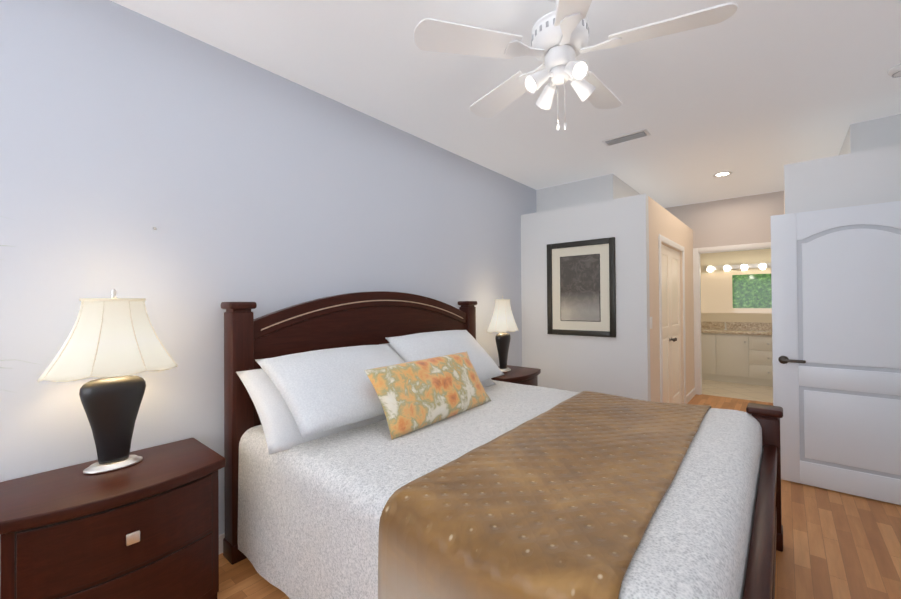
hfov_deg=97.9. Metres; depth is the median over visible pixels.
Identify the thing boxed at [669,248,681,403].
closet door leaf
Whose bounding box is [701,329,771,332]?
countertop
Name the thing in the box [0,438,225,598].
nightstand
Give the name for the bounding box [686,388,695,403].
baseboard
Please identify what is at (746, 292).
mirror
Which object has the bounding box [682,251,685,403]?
trim
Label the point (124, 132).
wall
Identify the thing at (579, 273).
art
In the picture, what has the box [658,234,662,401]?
trim
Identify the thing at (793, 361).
lever
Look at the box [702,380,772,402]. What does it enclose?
floor
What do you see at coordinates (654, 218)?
wall
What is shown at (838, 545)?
floor
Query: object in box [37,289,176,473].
lamp
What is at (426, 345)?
pillow
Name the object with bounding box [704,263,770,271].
sconce
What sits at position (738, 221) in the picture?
wall
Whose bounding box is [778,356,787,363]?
rose
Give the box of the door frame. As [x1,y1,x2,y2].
[693,242,770,394]
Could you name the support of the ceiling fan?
hanging from the ceiling
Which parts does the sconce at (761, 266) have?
globe, globe, globe, globe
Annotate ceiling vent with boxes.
[601,129,650,145]
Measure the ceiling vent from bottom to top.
0.017 m
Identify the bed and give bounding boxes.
[221,291,782,598]
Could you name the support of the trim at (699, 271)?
attached to the wall at (738, 221)
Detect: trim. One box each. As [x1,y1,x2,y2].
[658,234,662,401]
[661,235,683,251]
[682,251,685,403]
[698,253,701,394]
[699,247,770,253]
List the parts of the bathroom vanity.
door panel, door, door panel, door, drawer, drawer, drawer, drawer panel, drawer panel, drawer panel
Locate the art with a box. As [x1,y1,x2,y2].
[560,254,599,320]
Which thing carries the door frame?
attached to the wall at (738, 221)
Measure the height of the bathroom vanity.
0.820 m
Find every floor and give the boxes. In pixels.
[217,394,900,598]
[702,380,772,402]
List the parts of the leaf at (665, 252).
rail, panel, rail, panel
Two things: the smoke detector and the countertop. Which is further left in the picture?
the countertop
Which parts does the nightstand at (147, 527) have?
drawer, drawer knob, drawer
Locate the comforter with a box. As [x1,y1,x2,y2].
[238,380,762,598]
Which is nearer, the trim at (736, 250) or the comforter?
the comforter
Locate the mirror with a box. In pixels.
[701,271,771,312]
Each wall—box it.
[0,0,535,534]
[521,194,650,400]
[648,196,694,403]
[665,191,783,351]
[700,249,771,322]
[784,144,900,213]
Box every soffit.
[536,174,640,211]
[839,114,900,154]
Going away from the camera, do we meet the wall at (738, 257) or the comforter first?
the comforter
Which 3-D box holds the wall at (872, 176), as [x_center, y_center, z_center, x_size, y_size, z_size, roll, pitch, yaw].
[2.959,0.166,2.827,0.820,2.440,0.100,-1,-1,40]
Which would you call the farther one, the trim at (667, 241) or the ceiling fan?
the trim at (667, 241)
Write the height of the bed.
1.475 m
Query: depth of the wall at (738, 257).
6.99 m
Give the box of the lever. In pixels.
[781,359,805,362]
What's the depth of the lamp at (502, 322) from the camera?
3.93 m
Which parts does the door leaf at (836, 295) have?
rail, rail, rail, panel, panel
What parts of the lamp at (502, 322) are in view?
lamp shade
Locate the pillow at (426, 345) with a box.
[386,330,504,380]
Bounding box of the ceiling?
[110,0,900,207]
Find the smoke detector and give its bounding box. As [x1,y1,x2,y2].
[887,64,900,77]
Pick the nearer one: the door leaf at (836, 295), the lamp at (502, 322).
the door leaf at (836, 295)
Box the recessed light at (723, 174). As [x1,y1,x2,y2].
[713,171,731,176]
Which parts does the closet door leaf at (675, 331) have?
rail, panel, rail, panel, rail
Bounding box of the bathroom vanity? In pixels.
[701,333,772,386]
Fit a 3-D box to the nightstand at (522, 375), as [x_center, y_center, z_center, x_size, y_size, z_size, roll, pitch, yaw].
[0.584,1.071,3.970,0.515,0.685,0.700,-1,-1,40]
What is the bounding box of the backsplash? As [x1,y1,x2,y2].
[701,321,771,328]
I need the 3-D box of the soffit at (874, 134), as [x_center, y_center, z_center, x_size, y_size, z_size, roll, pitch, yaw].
[4.163,-1.250,3.946,0.400,0.390,2.200,-1,-1,40]
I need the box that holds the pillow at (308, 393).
[255,344,404,437]
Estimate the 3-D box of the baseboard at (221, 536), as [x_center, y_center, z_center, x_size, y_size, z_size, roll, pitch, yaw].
[-0.961,1.365,2.566,0.014,0.100,5.670,-1,-1,40]
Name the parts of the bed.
head post, head panel, head post, foot post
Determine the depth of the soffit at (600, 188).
4.71 m
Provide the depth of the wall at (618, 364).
4.20 m
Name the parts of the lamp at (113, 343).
lamp shade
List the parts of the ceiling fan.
blade, blade, spot bulb, lamp shade, lamp shade, motor, blade, lamp shade, spot bulb, lamp shade, blade, blade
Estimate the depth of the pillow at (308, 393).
2.00 m
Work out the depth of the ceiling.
2.54 m
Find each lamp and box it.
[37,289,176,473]
[487,295,518,371]
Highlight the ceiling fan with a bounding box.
[414,0,737,129]
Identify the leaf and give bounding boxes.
[661,244,670,402]
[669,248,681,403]
[771,201,900,504]
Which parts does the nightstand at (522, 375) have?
drawer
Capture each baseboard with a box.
[219,533,224,553]
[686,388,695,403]
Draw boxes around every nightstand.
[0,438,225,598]
[491,365,540,385]
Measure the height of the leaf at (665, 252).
2.020 m
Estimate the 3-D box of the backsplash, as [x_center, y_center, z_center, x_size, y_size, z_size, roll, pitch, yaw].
[5.165,0.469,6.904,2.640,0.134,0.020,-1,-1,40]
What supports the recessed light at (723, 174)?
in the ceiling

